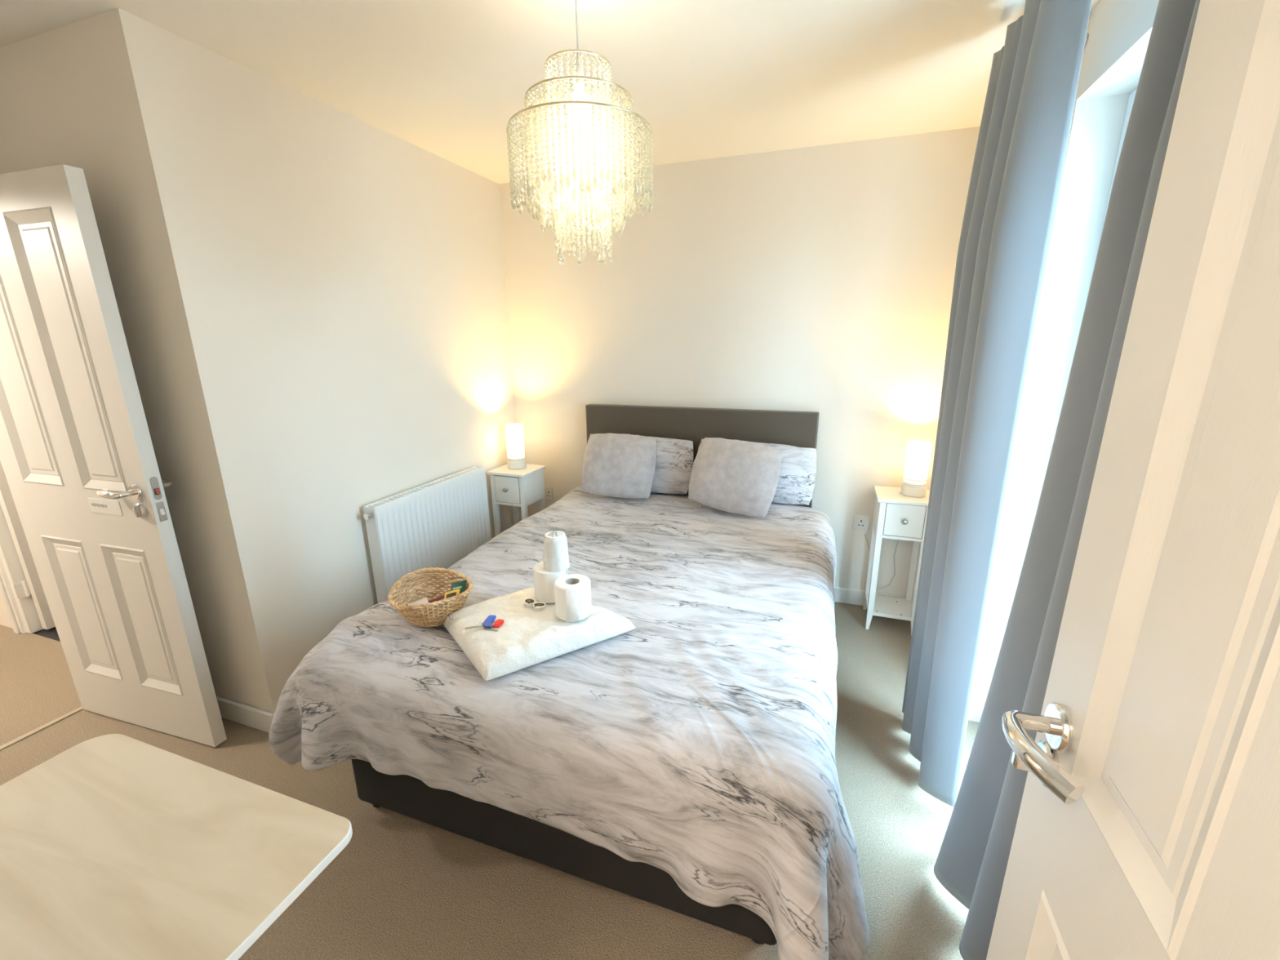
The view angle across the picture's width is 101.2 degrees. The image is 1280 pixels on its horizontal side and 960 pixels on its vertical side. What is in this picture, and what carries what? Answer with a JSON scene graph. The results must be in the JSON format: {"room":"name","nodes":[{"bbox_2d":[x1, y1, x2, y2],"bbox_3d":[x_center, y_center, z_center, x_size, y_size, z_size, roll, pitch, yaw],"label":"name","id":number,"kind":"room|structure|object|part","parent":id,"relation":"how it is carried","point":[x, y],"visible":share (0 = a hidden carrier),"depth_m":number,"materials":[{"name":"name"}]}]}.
{"room":"bedroom","nodes":[
{"label":"bedroom","id":0,"kind":"room"},
{"bbox_2d":[0,593,12,628],"bbox_3d":[-3.922,-0.285,2.330,4.305,2.400,1.817,-9,17,-29],"label":"wall","id":1,"kind":"structure","parent":0,"point":[4,619],"depth_m":2.86,"materials":[{"name":"white paint"}]},
{"bbox_2d":[0,503,44,633],"bbox_3d":[-2.903,-0.174,2.465,0.980,2.100,0.145,5,16,19],"label":"door frame","id":2,"kind":"structure","parent":1,"relation":"attached to","point":[22,613],"depth_m":2.75,"materials":[{"name":"white wood"}]},
{"bbox_2d":[0,460,55,629],"bbox_3d":[-3.122,-0.228,2.879,0.052,1.970,0.750,4,16,17],"label":"door","id":3,"kind":"structure","parent":1,"relation":"in","point":[33,586],"depth_m":2.73,"materials":[{"name":"white paint"}]},
{"bbox_2d":[0,15,256,707],"bbox_3d":[-1.946,-0.211,1.997,0.900,2.400,0.100,5,16,19],"label":"wall","id":4,"kind":"structure","parent":0,"point":[58,104],"depth_m":1.72,"materials":[{"name":"white paint"}]},
{"bbox_2d":[0,164,226,746],"bbox_3d":[-1.982,0.031,1.872,0.770,1.981,0.190,4,16,16],"label":"door","id":5,"kind":"structure","parent":4,"relation":"in","point":[77,458],"depth_m":1.82,"materials":[{"name":"white paint"}]},
{"bbox_3d":[-1.750,0.043,1.735,0.135,0.030,0.065,4,16,16],"label":"lever handle","id":6,"kind":"part","parent":5,"relation":"part of","materials":[{"name":"silver metal"}]},
{"bbox_3d":[-1.620,0.028,1.758,0.002,0.080,0.022,4,16,16],"label":"latch plate","id":7,"kind":"part","parent":5,"relation":"part of","materials":[{"name":"silver metal"}]},
{"bbox_3d":[-1.619,0.107,1.779,0.003,0.067,0.022,4,16,16],"label":"deadbolt plate","id":8,"kind":"part","parent":5,"relation":"part of","materials":[{"name":"silver metal"}]},
{"bbox_3d":[-1.714,0.011,1.851,0.135,0.030,0.065,4,16,16],"label":"lever handle","id":9,"kind":"part","parent":5,"relation":"part of","materials":[{"name":"silver metal"}]},
{"bbox_2d":[96,8,521,713],"bbox_3d":[-1.186,-0.388,2.630,0.100,2.400,1.843,5,16,19],"label":"wall","id":10,"kind":"structure","parent":0,"point":[332,284],"depth_m":2.07,"materials":[{"name":"white paint"}]},
{"bbox_2d":[216,695,275,733],"bbox_3d":[-1.552,0.699,3.040,0.916,0.095,1.843,5,16,19],"label":"baseboard","id":11,"kind":"structure","parent":10,"relation":"attached to","point":[245,714],"depth_m":2.10,"materials":[{"name":"white wood"}]},
{"bbox_2d":[363,466,491,603],"bbox_3d":[-1.093,0.404,2.792,0.094,0.785,0.883,5,16,19],"label":"radiator","id":12,"kind":"object","parent":10,"relation":"attached to","point":[439,522],"visible":0.73,"depth_m":2.67,"materials":[{"name":"white metal"}]},
{"bbox_3d":[-1.206,0.403,2.419,0.066,0.583,0.006,5,16,19],"label":"panel","id":13,"kind":"part","parent":12,"relation":"part of","materials":[{"name":"white metal"}]},
{"bbox_2d":[364,466,484,507],"bbox_3d":[-1.073,0.026,2.716,0.062,0.015,0.815,5,16,19],"label":"grille","id":14,"kind":"object","parent":12,"relation":"attached to","point":[402,498],"depth_m":2.66,"materials":[{"name":"white metal"}]},
{"bbox_2d":[0,601,979,959],"bbox_3d":[-1.663,1.089,1.964,6.060,0.100,4.300,5,16,19],"label":"floor","id":15,"kind":"structure","parent":0,"point":[402,887],"depth_m":1.55,"materials":[{"name":"carpet"}]},
{"bbox_2d":[0,706,82,750],"bbox_3d":[-2.490,1.058,1.902,0.025,0.006,0.803,5,16,19],"label":"threshold","id":16,"kind":"object","parent":15,"relation":"on","point":[79,708],"depth_m":2.11,"materials":[{"name":"beige metal"}]},
{"bbox_2d":[0,733,352,959],"bbox_3d":[-0.847,0.947,0.848,0.668,0.740,0.468,5,16,19],"label":"desk","id":17,"kind":"object","parent":15,"relation":"on","point":[113,846],"visible":1,"depth_m":0.80,"materials":[{"name":"white wood"}]},
{"bbox_2d":[486,463,546,537],"bbox_3d":[-0.765,0.281,3.360,0.262,0.725,0.280,5,16,20],"label":"nightstand","id":18,"kind":"object","parent":15,"relation":"on","point":[521,487],"visible":0.45,"depth_m":3.21,"materials":[{"name":"white paint"}]},
{"bbox_3d":[-0.897,0.303,3.309,0.029,0.709,0.029,5,16,20],"label":"leg","id":19,"kind":"part","parent":18,"relation":"part of","materials":[{"name":"white paint"}]},
{"bbox_3d":[-0.806,0.057,3.198,0.168,0.162,0.017,5,16,20],"label":"drawer","id":20,"kind":"part","parent":18,"relation":"part of","materials":[{"name":"white paint"}]},
{"bbox_3d":[-0.803,0.146,3.225,0.182,0.016,0.018,5,16,20],"label":"rail","id":21,"kind":"part","parent":18,"relation":"part of","materials":[{"name":"white paint"}]},
{"bbox_2d":[505,423,526,469],"bbox_3d":[-0.776,-0.210,3.271,0.116,0.268,0.116,5,16,19],"label":"table lamp","id":22,"kind":"object","parent":18,"relation":"on","point":[514,432],"visible":1,"depth_m":3.23,"materials":[{"name":"beige"}]},
{"bbox_3d":[-0.776,-0.244,3.262,0.104,0.198,0.104,5,16,19],"label":"lamp shade","id":23,"kind":"part","parent":22,"relation":"part of","materials":[{"name":"fabric"}]},
{"bbox_3d":[-0.822,0.252,3.499,0.029,0.709,0.029,5,16,20],"label":"leg","id":24,"kind":"part","parent":18,"relation":"part of","materials":[{"name":"white paint"}]},
{"bbox_3d":[-0.703,0.321,3.238,0.029,0.709,0.029,5,16,20],"label":"leg","id":25,"kind":"part","parent":18,"relation":"part of","materials":[{"name":"white paint"}]},
{"bbox_3d":[-0.657,0.045,3.261,0.010,0.189,0.185,5,16,20],"label":"panel","id":26,"kind":"part","parent":18,"relation":"part of","materials":[{"name":"white paint"}]},
{"bbox_3d":[-0.629,0.269,3.427,0.029,0.709,0.029,5,16,20],"label":"leg","id":27,"kind":"part","parent":18,"relation":"part of","materials":[{"name":"white paint"}]},
{"bbox_2d":[351,404,819,945],"bbox_3d":[0.016,0.359,2.293,1.378,1.113,2.000,5,16,19],"label":"bed","id":28,"kind":"object","parent":15,"relation":"on","point":[491,825],"visible":0.27,"depth_m":1.58,"materials":[{"name":"grey fabric"}]},
{"bbox_2d":[268,484,869,959],"bbox_3d":[0.012,0.636,2.171,1.791,0.647,2.089,5,16,19],"label":"duvet","id":29,"kind":"object","parent":28,"relation":"on","point":[695,743],"visible":0.82,"depth_m":1.38,"materials":[{"name":"fabric"}]},
{"bbox_2d":[387,567,473,626],"bbox_3d":[-0.669,0.381,1.693,0.254,0.106,0.282,-11,18,-34],"label":"wicker basket","id":30,"kind":"object","parent":29,"relation":"on","point":[420,617],"visible":0.92,"depth_m":1.70,"materials":[{"name":"beige wicker"}]},
{"bbox_2d":[407,597,428,609],"bbox_3d":[-0.711,0.405,1.691,0.061,0.025,0.048,-10,18,-31],"label":"sachet","id":31,"kind":"object","parent":30,"relation":"in","point":[424,601],"visible":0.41,"depth_m":1.70,"materials":[{"name":"beige paper"}]},
{"bbox_2d":[427,595,444,610],"bbox_3d":[-0.659,0.401,1.726,0.071,0.029,0.045,-7,16,-24],"label":"sachet","id":32,"kind":"object","parent":30,"relation":"in","point":[441,597],"visible":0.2,"depth_m":1.73,"materials":[{"name":"red paper"}]},
{"bbox_2d":[444,588,459,608],"bbox_3d":[-0.608,0.385,1.692,0.051,0.054,0.066,-2,15,-7],"label":"sachet","id":33,"kind":"object","parent":30,"relation":"in","point":[447,594],"visible":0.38,"depth_m":1.70,"materials":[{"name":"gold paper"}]},
{"bbox_2d":[446,591,456,598],"bbox_3d":[-0.611,0.373,1.699,0.036,0.003,0.016,-17,48,9],"label":"picture","id":34,"kind":"object","parent":33,"relation":"on","point":[450,595],"depth_m":1.70},
{"bbox_2d":[450,579,466,593],"bbox_3d":[-0.599,0.361,1.728,0.066,0.055,0.048,2,15,9],"label":"sachet","id":35,"kind":"object","parent":30,"relation":"in","point":[461,584],"visible":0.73,"depth_m":1.73,"materials":[{"name":"green paper"}]},
{"bbox_2d":[444,586,635,680],"bbox_3d":[-0.311,0.426,1.607,0.462,0.071,0.379,-11,18,-35],"label":"folded towel","id":36,"kind":"object","parent":29,"relation":"on","point":[527,637],"visible":0.84,"depth_m":1.50,"materials":[{"name":"white fabric"}]},
{"bbox_2d":[464,614,504,631],"bbox_3d":[-0.446,0.413,1.524,0.098,0.008,0.077,1,15,6],"label":"keys","id":37,"kind":"object","parent":36,"relation":"on","point":[487,623],"visible":1,"depth_m":1.51,"materials":[{"name":"blue plastic"}]},
{"bbox_3d":[-0.472,0.420,1.500,0.053,0.002,0.007,-4,15,-13],"label":"key blade","id":38,"kind":"part","parent":37,"relation":"part of","materials":[{"name":"silver metal"}]},
{"bbox_3d":[-0.422,0.424,1.495,0.048,0.002,0.008,7,17,25],"label":"key blade","id":39,"kind":"part","parent":37,"relation":"part of","materials":[{"name":"silver metal"}]},
{"bbox_2d":[523,598,536,607],"bbox_3d":[-0.342,0.383,1.631,0.039,0.016,0.039,12,19,38],"label":"pot","id":40,"kind":"object","parent":36,"relation":"on","point":[528,602],"visible":0.97,"depth_m":1.62,"materials":[{"name":"white plastic"}]},
{"bbox_2d":[533,601,546,611],"bbox_3d":[-0.308,0.388,1.609,0.039,0.016,0.039,1,15,4],"label":"pot","id":41,"kind":"object","parent":36,"relation":"on","point":[539,606],"visible":1,"depth_m":1.60,"materials":[{"name":"white plastic"}]},
{"bbox_2d":[533,560,568,603],"bbox_3d":[-0.283,0.321,1.674,0.107,0.104,0.107,8,17,28],"label":"toilet roll","id":42,"kind":"object","parent":36,"relation":"on","point":[544,580],"visible":0.44,"depth_m":1.63,"materials":[{"name":"white paper"}]},
{"bbox_2d":[542,530,569,572],"bbox_3d":[-0.263,0.215,1.637,0.083,0.118,0.083,5,16,19],"label":"cups","id":43,"kind":"object","parent":42,"relation":"on","point":[555,552],"visible":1,"depth_m":1.61,"materials":[{"name":"white plastic"}]},
{"bbox_2d":[554,573,591,622],"bbox_3d":[-0.199,0.349,1.567,0.107,0.104,0.107,10,18,33],"label":"toilet roll","id":44,"kind":"object","parent":36,"relation":"on","point":[572,591],"visible":1,"depth_m":1.53,"materials":[{"name":"white paper"}]},
{"bbox_2d":[581,433,656,498],"bbox_3d":[-0.120,-0.083,2.936,0.425,0.333,0.202,3,15,13],"label":"cushion","id":45,"kind":"object","parent":29,"relation":"on","point":[623,465],"visible":1,"depth_m":2.88,"materials":[{"name":"grey fabric"}]},
{"bbox_2d":[638,435,693,494],"bbox_3d":[0.001,-0.099,3.068,0.625,0.310,0.176,6,16,23],"label":"pillow","id":46,"kind":"object","parent":29,"relation":"on","point":[674,457],"visible":0.36,"depth_m":2.97,"materials":[{"name":"fabric"}]},
{"bbox_2d":[688,437,781,517],"bbox_3d":[0.481,-0.021,2.698,0.454,0.357,0.220,7,17,24],"label":"cushion","id":47,"kind":"object","parent":29,"relation":"on","point":[738,477],"visible":1,"depth_m":2.63,"materials":[{"name":"grey fabric"}]},
{"bbox_2d":[697,439,816,505],"bbox_3d":[0.619,-0.049,2.863,0.644,0.310,0.157,6,16,21],"label":"pillow","id":48,"kind":"object","parent":29,"relation":"on","point":[796,482],"visible":0.3,"depth_m":2.76,"materials":[{"name":"fabric"}]},
{"bbox_3d":[0.318,-0.021,3.122,1.356,0.813,0.063,5,16,19],"label":"headboard","id":49,"kind":"part","parent":28,"relation":"part of","materials":[{"name":"grey fabric"}]},
{"bbox_2d":[862,485,929,635],"bbox_3d":[1.343,0.424,2.761,0.262,0.725,0.280,5,16,19],"label":"nightstand","id":50,"kind":"object","parent":15,"relation":"on","point":[896,515],"visible":0.85,"depth_m":2.67,"materials":[{"name":"white paint"}]},
{"bbox_3d":[1.282,0.396,2.899,0.029,0.709,0.029,5,16,19],"label":"leg","id":51,"kind":"part","parent":50,"relation":"part of","materials":[{"name":"white paint"}]},
{"bbox_3d":[1.235,0.170,2.740,0.010,0.189,0.185,5,16,19],"label":"panel","id":52,"kind":"part","parent":50,"relation":"part of","materials":[{"name":"white paint"}]},
{"bbox_3d":[1.213,0.448,2.708,0.029,0.709,0.029,5,16,19],"label":"leg","id":53,"kind":"part","parent":50,"relation":"part of","materials":[{"name":"white paint"}]},
{"bbox_2d":[865,594,911,621],"bbox_3d":[1.346,0.683,2.834,0.230,0.017,0.225,5,16,19],"label":"shelf","id":54,"kind":"object","parent":50,"relation":"attached to","point":[887,606],"depth_m":2.81,"materials":[{"name":"white paint"}]},
{"bbox_3d":[1.308,0.289,2.625,0.182,0.016,0.018,5,16,19],"label":"rail","id":55,"kind":"part","parent":50,"relation":"part of","materials":[{"name":"white paint"}]},
{"bbox_3d":[1.305,0.199,2.598,0.173,0.166,0.017,5,16,19],"label":"drawer","id":56,"kind":"part","parent":50,"relation":"part of","materials":[{"name":"white paint"}]},
{"bbox_3d":[1.299,0.205,2.578,0.027,0.027,0.026,5,16,19],"label":"knob","id":57,"kind":"part","parent":50,"relation":"part of","materials":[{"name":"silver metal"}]},
{"bbox_3d":[1.478,0.412,2.832,0.029,0.709,0.029,5,16,19],"label":"leg","id":58,"kind":"part","parent":50,"relation":"part of","materials":[{"name":"white paint"}]},
{"bbox_2d":[900,440,931,497],"bbox_3d":[1.387,-0.058,2.637,0.116,0.268,0.116,5,16,19],"label":"table lamp","id":59,"kind":"object","parent":50,"relation":"on","point":[918,452],"visible":1,"depth_m":2.60,"materials":[{"name":"beige"}]},
{"bbox_3d":[1.387,-0.091,2.628,0.104,0.198,0.104,5,16,19],"label":"lamp shade","id":60,"kind":"part","parent":59,"relation":"part of","materials":[{"name":"fabric"}]},
{"bbox_3d":[1.408,0.464,2.641,0.029,0.709,0.029,5,16,19],"label":"leg","id":61,"kind":"part","parent":50,"relation":"part of","materials":[{"name":"white paint"}]},
{"bbox_2d":[0,0,1100,183],"bbox_3d":[-1.683,-1.325,1.317,6.060,0.100,4.300,5,16,19],"label":"ceiling","id":62,"kind":"structure","parent":0,"point":[446,78],"depth_m":1.73,"materials":[{"name":"white paint"}]},
{"bbox_2d":[506,0,653,266],"bbox_3d":[-0.161,-0.955,1.413,0.394,0.689,0.394,5,16,19],"label":"chandelier","id":63,"kind":"object","parent":62,"relation":"hanging from","point":[582,117],"visible":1,"depth_m":1.33,"materials":[{"name":"white glass"}]},
{"bbox_3d":[-0.161,-0.996,1.402,0.062,0.095,0.062,5,16,19],"label":"bulb","id":64,"kind":"part","parent":63,"relation":"part of","materials":[{"name":"white glass"}]},
{"bbox_3d":[0.977,-1.166,0.898,0.186,0.033,1.564,5,16,19],"label":"track","id":65,"kind":"object","parent":62,"relation":"attached to","visible":0},
{"bbox_2d":[902,0,1092,807],"bbox_3d":[1.046,-0.135,1.649,0.160,2.345,0.542,5,16,19],"label":"curtain","id":66,"kind":"object","parent":65,"relation":"hanging from","point":[1008,223],"visible":1,"depth_m":1.46,"materials":[{"name":"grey fabric"}]},
{"bbox_2d":[933,0,1199,959],"bbox_3d":[0.791,0.075,0.877,0.112,2.345,0.790,4,16,16],"label":"curtain","id":67,"kind":"object","parent":65,"relation":"hanging from","point":[971,862],"visible":0.27,"depth_m":1.00,"materials":[{"name":"grey fabric"}]},
{"bbox_2d":[498,126,980,596],"bbox_3d":[0.485,-0.515,3.055,2.960,2.400,0.100,5,16,19],"label":"wall","id":68,"kind":"structure","parent":0,"point":[820,278],"depth_m":2.83,"materials":[{"name":"white paint"}]},
{"bbox_2d":[544,487,553,500],"bbox_3d":[-0.646,0.091,3.568,0.120,0.086,0.012,5,16,19],"label":"wall socket","id":69,"kind":"object","parent":68,"relation":"attached to","point":[548,491],"visible":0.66,"depth_m":3.56,"materials":[{"name":"white plastic"}]},
{"bbox_2d":[852,514,870,530],"bbox_3d":[1.231,0.238,2.926,0.086,0.086,0.012,5,16,19],"label":"wall socket","id":70,"kind":"object","parent":68,"relation":"attached to","point":[860,522],"visible":1,"depth_m":2.92,"materials":[{"name":"white plastic"}]},
{"bbox_2d":[834,586,912,605],"bbox_3d":[0.390,0.605,3.329,2.580,0.095,0.016,5,16,19],"label":"baseboard","id":71,"kind":"structure","parent":68,"relation":"attached to","point":[843,595],"depth_m":3.04,"materials":[{"name":"white wood"}]},
{"bbox_2d":[864,533,898,590],"bbox_3d":[1.345,0.390,2.909,0.205,0.487,0.024,5,16,19],"label":"power cord","id":72,"kind":"object","parent":68,"relation":"attached to","point":[864,534],"visible":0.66,"depth_m":2.92,"materials":[{"name":"grey plastic"}]},
{"bbox_2d":[968,0,1159,722],"bbox_3d":[1.038,0.121,0.666,0.280,2.400,4.200,5,16,19],"label":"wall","id":73,"kind":"structure","parent":0,"point":[1118,32],"depth_m":1.67,"materials":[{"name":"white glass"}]},
{"bbox_2d":[1097,88,1137,248],"bbox_3d":[1.253,0.065,1.304,0.123,2.174,1.092,5,16,19],"label":"window","id":74,"kind":"structure","parent":73,"relation":"in","point":[1131,96],"depth_m":1.53,"materials":[{"name":"white plastic"}]},
{"bbox_3d":[-1.051,0.208,0.405,3.480,2.400,0.100,5,16,19],"label":"wall","id":75,"kind":"structure","parent":0,"visible":0},
{"bbox_2d":[986,0,1279,959],"bbox_3d":[0.423,0.407,0.398,0.121,1.981,0.735,5,16,19],"label":"door","id":76,"kind":"structure","parent":75,"relation":"in","point":[1148,826],"depth_m":0.49,"materials":[{"name":"white paint"}]},
{"bbox_3d":[0.479,0.324,0.628,0.066,0.033,0.137,5,16,19],"label":"lever handle","id":77,"kind":"part","parent":76,"relation":"part of","materials":[{"name":"silver metal"}]}
]}

